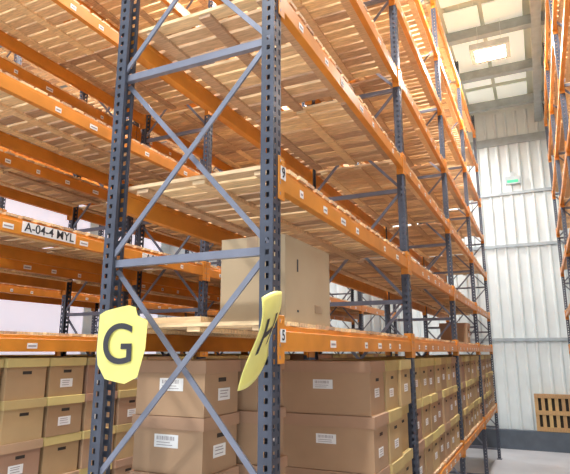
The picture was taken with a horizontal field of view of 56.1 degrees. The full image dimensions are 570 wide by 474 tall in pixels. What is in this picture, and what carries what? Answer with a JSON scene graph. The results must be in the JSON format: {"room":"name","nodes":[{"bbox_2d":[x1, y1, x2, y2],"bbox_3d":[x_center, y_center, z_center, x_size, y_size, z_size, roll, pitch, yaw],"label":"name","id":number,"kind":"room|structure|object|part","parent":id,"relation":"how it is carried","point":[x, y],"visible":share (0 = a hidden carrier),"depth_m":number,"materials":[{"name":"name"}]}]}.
{"room":"warehouse","nodes":[
{"label":"warehouse","id":0,"kind":"room"},
{"bbox_2d":[1,138,169,353],"bbox_3d":[-8.018,-0.210,9.160,0.100,8.650,19.300,-6,-13,25],"label":"wall","id":1,"kind":"structure","parent":0,"point":[87,320],"depth_m":14.49,"materials":[{"name":"white"}]},
{"bbox_2d":[0,198,89,354],"bbox_3d":[-5.958,0.701,13.286,0.030,5.400,2.700,-6,-13,25],"label":"window","id":2,"kind":"structure","parent":1,"relation":"in","point":[14,315],"depth_m":12.96,"materials":[{"name":"white glass"}]},
{"bbox_2d":[95,202,160,353],"bbox_3d":[-4.639,1.288,16.028,0.030,5.400,2.700,-6,-13,25],"label":"window","id":3,"kind":"structure","parent":1,"relation":"in","point":[148,243],"depth_m":16.80,"materials":[{"name":"white glass"}]},
{"bbox_2d":[1,10,550,161],"bbox_3d":[-1.331,-4.750,7.254,14.400,0.230,17.660,-6,-13,25],"label":"roof","id":4,"kind":"structure","parent":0,"point":[521,22],"depth_m":11.81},
{"bbox_2d":[469,23,510,64],"bbox_3d":[3.786,-3.709,9.937,0.680,0.680,0.560,-6,-13,25],"label":"light","id":5,"kind":"object","parent":4,"relation":"hanging from","point":[496,49],"visible":1,"depth_m":9.79,"materials":[{"name":"white plastic"}]},
{"bbox_2d":[22,0,562,104],"bbox_3d":[-1.458,-5.017,7.033,14.400,0.140,19.300,-6,-13,25],"label":"ceiling","id":6,"kind":"structure","parent":0,"point":[526,10],"depth_m":11.16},
{"bbox_2d":[438,0,470,7],"bbox_3d":[2.497,-4.632,8.438,0.620,0.015,3.300,-6,-13,25],"label":"window","id":7,"kind":"structure","parent":6,"relation":"attached to","point":[443,3],"depth_m":9.86,"materials":[{"name":"white glass"}]},
{"bbox_2d":[443,5,491,88],"bbox_3d":[3.987,-3.968,11.534,0.620,0.015,3.300,-6,-13,25],"label":"window","id":8,"kind":"structure","parent":6,"relation":"attached to","point":[465,18],"depth_m":10.78,"materials":[{"name":"white glass"}]},
{"bbox_2d":[466,87,494,103],"bbox_3d":[4.988,-3.522,13.614,0.620,0.015,1.000,-6,-13,25],"label":"window","id":9,"kind":"structure","parent":6,"relation":"attached to","point":[477,96],"depth_m":13.44,"materials":[{"name":"white glass"}]},
{"bbox_2d":[481,0,525,82],"bbox_3d":[4.648,-4.033,11.231,0.680,0.015,3.300,-6,-13,25],"label":"window","id":10,"kind":"structure","parent":6,"relation":"attached to","point":[496,10],"depth_m":10.75,"materials":[{"name":"white glass"}]},
{"bbox_2d":[496,81,526,98],"bbox_3d":[5.649,-3.587,13.310,0.680,0.015,1.000,-6,-13,25],"label":"window","id":11,"kind":"structure","parent":6,"relation":"attached to","point":[519,88],"depth_m":13.13,"materials":[{"name":"white glass"}]},
{"bbox_2d":[530,0,540,121],"bbox_3d":[-1.268,-4.567,6.845,8.180,0.300,19.300,-6,-13,25],"label":"rafters","id":12,"kind":"object","parent":6,"relation":"attached to","point":[535,5],"depth_m":10.55,"materials":[{"name":"grey metal"}]},
{"bbox_2d":[165,101,569,429],"bbox_3d":[2.664,0.980,14.708,14.400,8.650,0.135,-6,-13,25],"label":"wall","id":13,"kind":"structure","parent":0,"point":[525,292],"depth_m":13.28,"materials":[{"name":"white metal"}]},
{"bbox_2d":[372,240,563,257],"bbox_3d":[2.628,0.514,14.729,14.400,0.070,0.034,-6,-13,25],"label":"trim","id":14,"kind":"structure","parent":13,"relation":"attached to","point":[546,242],"depth_m":13.26,"materials":[{"name":"white metal"}]},
{"bbox_2d":[470,130,548,149],"bbox_3d":[2.628,-2.190,15.308,14.400,0.200,0.034,-6,-13,25],"label":"trim","id":15,"kind":"structure","parent":13,"relation":"attached to","point":[536,135],"depth_m":13.82,"materials":[{"name":"grey metal"}]},
{"bbox_2d":[505,172,519,184],"bbox_3d":[5.786,-1.508,13.620,0.340,0.340,0.105,-6,-13,25],"label":"emergency light","id":16,"kind":"object","parent":13,"relation":"attached to","point":[511,179],"visible":1,"depth_m":13.57,"materials":[{"name":"white plastic"}]},
{"bbox_2d":[480,187,551,197],"bbox_3d":[2.628,-0.806,15.011,14.400,0.070,0.034,-6,-13,25],"label":"trim","id":17,"kind":"structure","parent":13,"relation":"attached to","point":[547,188],"depth_m":13.52,"materials":[{"name":"grey metal"}]},
{"bbox_2d":[470,338,569,340],"bbox_3d":[2.628,2.763,14.246,14.400,0.070,0.034,-6,-13,25],"label":"trim","id":18,"kind":"structure","parent":13,"relation":"attached to","point":[480,339],"depth_m":12.80,"materials":[{"name":"white metal"}]},
{"bbox_2d":[471,428,569,452],"bbox_3d":[2.597,4.973,13.706,14.400,0.420,0.190,-6,-13,25],"label":"baseboard","id":19,"kind":"structure","parent":13,"relation":"attached to","point":[532,440],"depth_m":12.24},
{"bbox_2d":[534,394,569,432],"bbox_3d":[6.141,4.013,12.203,0.775,0.820,0.110,-6,-14,25],"label":"wooden pallet","id":20,"kind":"object","parent":19,"relation":"on","point":[552,411],"visible":1,"depth_m":12.20,"materials":[{"name":"brown wood"}]},
{"bbox_2d":[449,448,569,473],"bbox_3d":[-1.458,3.421,5.224,14.400,0.100,19.300,-6,-13,25],"label":"floor","id":21,"kind":"structure","parent":0,"point":[513,461],"depth_m":10.86,"materials":[{"name":"concrete"}]},
{"bbox_2d":[0,45,221,353],"bbox_3d":[-2.992,0.375,9.667,0.970,7.720,10.820,-6,-13,25],"label":"rack","id":22,"kind":"object","parent":21,"relation":"on","point":[12,292],"visible":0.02,"depth_m":8.61,"materials":[{"name":"painted steel"},{"name":"pine"}]},
{"bbox_3d":[-4.163,-0.147,7.234,0.970,7.720,0.120,-6,-13,25],"label":"upright frame","id":23,"kind":"part","parent":22,"relation":"part of","materials":[{"name":"metal"}]},
{"bbox_2d":[0,354,95,355],"bbox_3d":[-3.428,2.248,7.789,0.451,1.048,2.404,-6,-13,25],"label":"boxes","id":24,"kind":"object","parent":22,"relation":"on","point":[44,354],"visible":0.04,"depth_m":7.51,"materials":[{"name":"cardboard"}]},
{"bbox_3d":[-3.013,0.365,9.623,0.970,7.720,0.120,-6,-13,25],"label":"upright frame","id":25,"kind":"part","parent":22,"relation":"part of","materials":[{"name":"metal"}]},
{"bbox_3d":[-1.863,0.877,12.012,0.970,7.720,0.120,-6,-13,25],"label":"upright frame","id":26,"kind":"part","parent":22,"relation":"part of","materials":[{"name":"metal"}]},
{"bbox_2d":[0,0,355,355],"bbox_3d":[-1.001,0.178,8.751,0.970,7.720,10.820,-6,-13,25],"label":"rack","id":27,"kind":"object","parent":21,"relation":"on","point":[22,180],"visible":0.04,"depth_m":5.95,"materials":[{"name":"painted steel"},{"name":"pine"}]},
{"bbox_2d":[0,356,46,357],"bbox_3d":[-2.920,1.595,4.745,0.465,1.048,2.403,-6,-13,25],"label":"boxes","id":28,"kind":"object","parent":27,"relation":"on","point":[0,356],"visible":0.02,"depth_m":5.11,"materials":[{"name":"cardboard"}]},
{"bbox_3d":[-2.172,-0.343,6.318,0.970,7.720,0.120,-6,-13,25],"label":"upright frame","id":29,"kind":"part","parent":27,"relation":"part of","materials":[{"name":"metal"}]},
{"bbox_2d":[66,354,209,355],"bbox_3d":[-1.813,2.088,7.046,0.464,1.048,2.406,-6,-13,25],"label":"boxes","id":30,"kind":"object","parent":27,"relation":"on","point":[178,354],"visible":0.02,"depth_m":6.75,"materials":[{"name":"cardboard"}]},
{"bbox_3d":[-1.022,0.169,8.707,0.970,7.720,0.120,-6,-13,25],"label":"upright frame","id":31,"kind":"part","parent":27,"relation":"part of","materials":[{"name":"metal"}]},
{"bbox_3d":[1.277,1.193,13.485,0.970,7.720,0.120,-6,-13,25],"label":"upright frame","id":32,"kind":"part","parent":27,"relation":"part of","materials":[{"name":"metal"}]},
{"bbox_2d":[0,0,397,359],"bbox_3d":[-0.060,0.086,8.318,0.970,7.720,10.820,-6,-13,25],"label":"rack","id":33,"kind":"object","parent":21,"relation":"on","point":[22,238],"visible":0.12,"depth_m":4.95,"materials":[{"name":"metal"}]},
{"bbox_2d":[0,356,95,357],"bbox_3d":[-2.006,1.505,4.326,0.442,1.048,2.404,-6,-13,25],"label":"boxes","id":34,"kind":"object","parent":33,"relation":"on","point":[47,356],"visible":0.02,"depth_m":4.67,"materials":[{"name":"cardboard"}]},
{"bbox_3d":[-1.650,-0.027,3.761,0.002,0.075,0.460,-6,-13,25],"label":"bay code plate","id":35,"kind":"part","parent":33,"relation":"part of","materials":[{"name":"paper"}]},
{"bbox_2d":[0,356,192,473],"bbox_3d":[-1.594,1.465,4.137,0.452,1.048,2.402,-6,-13,25],"label":"boxes","id":36,"kind":"object","parent":33,"relation":"on","point":[46,403],"visible":0.44,"depth_m":3.69,"materials":[{"name":"cardboard"}]},
{"bbox_3d":[-1.169,0.192,4.760,0.002,0.060,0.300,-6,-13,25],"label":"bay code plate","id":37,"kind":"part","parent":33,"relation":"part of","materials":[{"name":"paper"}]},
{"bbox_3d":[-1.231,-0.436,5.885,0.970,7.720,0.120,-6,-13,25],"label":"upright frame","id":38,"kind":"part","parent":33,"relation":"part of","materials":[{"name":"metal"}]},
{"bbox_2d":[193,355,289,359],"bbox_3d":[-0.487,1.957,6.435,0.453,1.048,2.399,-6,-13,25],"label":"boxes","id":39,"kind":"object","parent":33,"relation":"on","point":[287,357],"visible":0.02,"depth_m":5.89,"materials":[{"name":"cardboard"}]},
{"bbox_3d":[-0.081,0.076,8.274,0.970,7.720,0.120,-6,-13,25],"label":"upright frame","id":40,"kind":"part","parent":33,"relation":"part of","materials":[{"name":"metal"}]},
{"bbox_2d":[285,354,358,359],"bbox_3d":[0.662,2.470,8.825,0.454,1.048,2.403,-6,-13,25],"label":"boxes","id":41,"kind":"object","parent":33,"relation":"on","point":[292,356],"visible":0.05,"depth_m":8.32,"materials":[{"name":"cardboard"}]},
{"bbox_3d":[1.068,0.588,10.663,0.970,7.720,0.120,-6,-13,25],"label":"upright frame","id":42,"kind":"part","parent":33,"relation":"part of","materials":[{"name":"metal"}]},
{"bbox_2d":[359,353,394,356],"bbox_3d":[1.812,2.982,11.214,0.451,1.048,2.402,-6,-13,25],"label":"boxes","id":43,"kind":"object","parent":33,"relation":"on","point":[377,354],"visible":0.05,"depth_m":10.97,"materials":[{"name":"cardboard"}]},
{"bbox_3d":[2.218,1.100,13.052,0.970,7.720,0.120,-6,-13,25],"label":"upright frame","id":44,"kind":"part","parent":33,"relation":"part of","materials":[{"name":"metal"}]},
{"bbox_2d":[87,0,501,473],"bbox_3d":[1.822,-0.100,7.452,0.970,7.720,10.820,-6,-13,25],"label":"rack","id":45,"kind":"object","parent":21,"relation":"on","point":[375,74],"visible":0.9,"depth_m":3.67,"materials":[{"name":"painted steel"},{"name":"pine wood"}]},
{"bbox_2d":[97,305,147,383],"bbox_3d":[-0.769,0.480,2.399,0.369,0.338,0.072,-9,-15,36],"label":"aisle sign","id":46,"kind":"object","parent":45,"relation":"attached to","point":[121,344],"visible":1,"depth_m":2.35,"materials":[{"name":"yellow plastic"}]},
{"bbox_2d":[144,316,213,323],"bbox_3d":[-0.424,0.461,2.846,0.380,0.030,0.650,-6,-13,25],"label":"plywood board","id":47,"kind":"object","parent":45,"relation":"on","point":[195,318],"visible":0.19,"depth_m":2.53,"materials":[{"name":"brown wood"}]},
{"bbox_3d":[-0.456,-1.115,2.719,0.970,7.720,0.120,-6,-13,25],"label":"upright frame","id":48,"kind":"part","parent":45,"relation":"part of","materials":[{"name":"metal"}]},
{"bbox_2d":[237,291,281,390],"bbox_3d":[-0.074,0.380,2.009,0.099,0.370,0.236,-6,-13,25],"label":"aisle sign","id":49,"kind":"object","parent":45,"relation":"attached to","point":[272,301],"visible":1,"depth_m":1.97,"materials":[{"name":"yellow plastic"}]},
{"bbox_2d":[220,234,329,325],"bbox_3d":[-0.031,0.248,2.736,0.342,0.400,0.574,-6,-13,25],"label":"carton","id":50,"kind":"object","parent":45,"relation":"on","point":[305,284],"visible":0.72,"depth_m":2.53,"materials":[{"name":"beige cardboard"}]},
{"bbox_3d":[-0.007,0.412,2.230,0.002,0.055,0.048,-6,-13,25],"label":"level number plate","id":51,"kind":"part","parent":45,"relation":"part of","materials":[{"name":"paper"}]},
{"bbox_3d":[-0.007,-0.283,2.379,0.002,0.060,0.048,-6,-13,25],"label":"level number plate","id":52,"kind":"part","parent":45,"relation":"part of","materials":[{"name":"paper"}]},
{"bbox_2d":[285,465,389,473],"bbox_3d":[0.335,1.702,3.561,0.660,0.343,0.350,-6,-13,25],"label":"box","id":53,"kind":"object","parent":45,"relation":"on","point":[288,470],"visible":0.21,"depth_m":3.49,"materials":[{"name":"brown cardboard"}]},
{"bbox_2d":[283,412,388,473],"bbox_3d":[0.340,1.365,3.628,0.660,0.343,0.350,-6,-13,25],"label":"box","id":54,"kind":"object","parent":53,"relation":"on","point":[343,443],"visible":0.93,"depth_m":3.47,"materials":[{"name":"brown cardboard"}]},
{"bbox_2d":[282,360,384,416],"bbox_3d":[0.327,1.031,3.707,0.660,0.343,0.350,-6,-13,25],"label":"box","id":55,"kind":"object","parent":54,"relation":"on","point":[331,387],"visible":0.99,"depth_m":3.55,"materials":[{"name":"brown cardboard"}]},
{"bbox_3d":[0.651,-0.622,5.019,0.970,7.720,0.120,-6,-13,25],"label":"upright frame","id":56,"kind":"part","parent":45,"relation":"part of","materials":[{"name":"metal"}]},
{"bbox_2d":[318,356,418,359],"bbox_3d":[1.020,1.830,5.797,0.453,1.029,2.508,-6,-13,25],"label":"boxes","id":57,"kind":"object","parent":45,"relation":"on","point":[384,356],"visible":0.02,"depth_m":4.93,"materials":[{"name":"cardboard"}]},
{"bbox_2d":[389,456,404,473],"bbox_3d":[0.591,1.760,3.830,0.462,0.343,0.350,-6,-13,25],"label":"box","id":58,"kind":"object","parent":45,"relation":"on","point":[396,467],"visible":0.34,"depth_m":3.75,"materials":[{"name":"cardboard"}]},
{"bbox_2d":[385,407,401,463],"bbox_3d":[0.590,1.424,3.901,0.461,0.343,0.350,-6,-13,25],"label":"box","id":59,"kind":"object","parent":58,"relation":"on","point":[395,415],"visible":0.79,"depth_m":3.77,"materials":[{"name":"cardboard"}]},
{"bbox_2d":[342,359,398,410],"bbox_3d":[0.584,1.091,3.983,0.455,0.343,0.350,-6,-13,25],"label":"box","id":60,"kind":"object","parent":59,"relation":"on","point":[391,366],"visible":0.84,"depth_m":3.85,"materials":[{"name":"cardboard"}]},
{"bbox_2d":[402,448,412,473],"bbox_3d":[0.737,1.828,4.149,0.449,0.343,0.350,-6,-13,25],"label":"box","id":61,"kind":"object","parent":45,"relation":"on","point":[408,453],"visible":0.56,"depth_m":4.10,"materials":[{"name":"cardboard"}]},
{"bbox_2d":[401,404,408,451],"bbox_3d":[0.722,1.494,4.227,0.444,0.343,0.350,-6,-13,25],"label":"box","id":62,"kind":"object","parent":61,"relation":"on","point":[405,409],"visible":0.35,"depth_m":4.18,"materials":[{"name":"cardboard"}]},
{"bbox_2d":[354,359,410,406],"bbox_3d":[0.749,1.156,4.286,0.458,0.343,0.350,-6,-13,25],"label":"box","id":63,"kind":"object","parent":62,"relation":"on","point":[403,374],"visible":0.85,"depth_m":4.16,"materials":[{"name":"cardboard"}]},
{"bbox_2d":[371,356,459,473],"bbox_3d":[1.422,1.791,5.613,0.440,1.029,2.510,-6,-13,25],"label":"boxes","id":64,"kind":"object","parent":45,"relation":"on","point":[438,418],"visible":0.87,"depth_m":5.29,"materials":[{"name":"cardboard"}]},
{"bbox_3d":[1.801,-0.110,7.408,0.970,7.720,0.120,-6,-13,25],"label":"upright frame","id":65,"kind":"part","parent":45,"relation":"part of","materials":[{"name":"metal"}]},
{"bbox_3d":[2.950,0.403,9.797,0.970,7.720,0.120,-6,-13,25],"label":"upright frame","id":66,"kind":"part","parent":45,"relation":"part of","materials":[{"name":"metal"}]},
{"bbox_2d":[439,323,470,342],"bbox_3d":[2.648,1.497,8.323,0.420,0.300,0.342,-6,-13,25],"label":"boxes","id":67,"kind":"object","parent":45,"relation":"on","point":[463,329],"visible":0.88,"depth_m":8.17,"materials":[{"name":"cardboard"}]},
{"bbox_2d":[434,355,482,437],"bbox_3d":[2.571,2.303,8.002,0.442,1.029,2.510,-6,-13,25],"label":"boxes","id":68,"kind":"object","parent":45,"relation":"on","point":[468,364],"visible":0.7,"depth_m":7.82,"materials":[{"name":"cardboard"}]},
{"bbox_3d":[4.100,0.915,12.186,0.970,7.720,0.120,-6,-13,25],"label":"upright frame","id":69,"kind":"part","parent":45,"relation":"part of","materials":[{"name":"metal"}]},
{"bbox_2d":[479,355,494,414],"bbox_3d":[3.721,2.815,10.392,0.443,1.029,2.507,-6,-13,25],"label":"boxes","id":70,"kind":"object","parent":45,"relation":"on","point":[487,373],"visible":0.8,"depth_m":10.23,"materials":[{"name":"cardboard"}]},
{"bbox_3d":[-0.490,1.534,2.584,0.425,0.262,0.330,-6,-13,25],"label":"box","id":71,"kind":"object","parent":45,"relation":"on","visible":0},
{"bbox_2d":[129,465,238,473],"bbox_3d":[-0.494,1.276,2.634,0.425,0.262,0.330,-6,-13,25],"label":"box","id":72,"kind":"object","parent":71,"relation":"on","point":[235,469],"visible":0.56,"depth_m":2.60,"materials":[{"name":"brown cardboard"}]},
{"bbox_2d":[132,412,239,473],"bbox_3d":[-0.498,1.022,2.696,0.425,0.262,0.330,-6,-13,25],"label":"box","id":73,"kind":"object","parent":72,"relation":"on","point":[162,444],"visible":0.97,"depth_m":2.56,"materials":[{"name":"brown cardboard"}]},
{"bbox_2d":[135,359,240,417],"bbox_3d":[-0.496,0.764,2.745,0.425,0.262,0.330,-6,-13,25],"label":"box","id":74,"kind":"object","parent":73,"relation":"on","point":[217,379],"visible":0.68,"depth_m":2.62,"materials":[{"name":"brown cardboard"}]},
{"bbox_3d":[-0.291,1.599,2.889,0.515,0.262,0.330,-6,-13,25],"label":"box","id":75,"kind":"object","parent":45,"relation":"on","visible":0},
{"bbox_2d":[236,455,286,473],"bbox_3d":[-0.289,1.342,2.939,0.515,0.262,0.330,-6,-13,25],"label":"box","id":76,"kind":"object","parent":75,"relation":"on","point":[283,458],"visible":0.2,"depth_m":2.85,"materials":[{"name":"brown cardboard"}]},
{"bbox_2d":[236,406,285,464],"bbox_3d":[-0.299,1.086,2.997,0.515,0.262,0.330,-6,-13,25],"label":"box","id":77,"kind":"object","parent":76,"relation":"on","point":[247,428],"visible":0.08,"depth_m":2.79,"materials":[{"name":"brown cardboard"}]},
{"bbox_2d":[209,358,284,410],"bbox_3d":[-0.305,0.832,3.062,0.515,0.262,0.330,-6,-13,25],"label":"box","id":78,"kind":"object","parent":77,"relation":"on","point":[247,399],"visible":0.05,"depth_m":2.84,"materials":[{"name":"brown cardboard"}]},
{"bbox_2d":[542,0,569,353],"bbox_3d":[4.003,-0.315,6.449,0.970,7.720,10.820,-6,-13,25],"label":"rack","id":79,"kind":"object","parent":21,"relation":"on","point":[556,106],"visible":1,"depth_m":8.73,"materials":[{"name":"painted steel"},{"name":"pine wood"}]},
{"bbox_3d":[6.281,0.700,11.182,0.970,7.720,0.120,-6,-13,25],"label":"upright frame","id":80,"kind":"part","parent":79,"relation":"part of","materials":[{"name":"metal"}]},
{"bbox_3d":[5.131,0.187,8.793,0.970,7.720,0.120,-6,-13,25],"label":"upright frame","id":81,"kind":"part","parent":79,"relation":"part of","materials":[{"name":"metal"}]},
{"bbox_3d":[3.981,-0.325,6.405,0.970,7.720,0.120,-6,-13,25],"label":"upright frame","id":82,"kind":"part","parent":79,"relation":"part of","materials":[{"name":"metal"}]}
]}

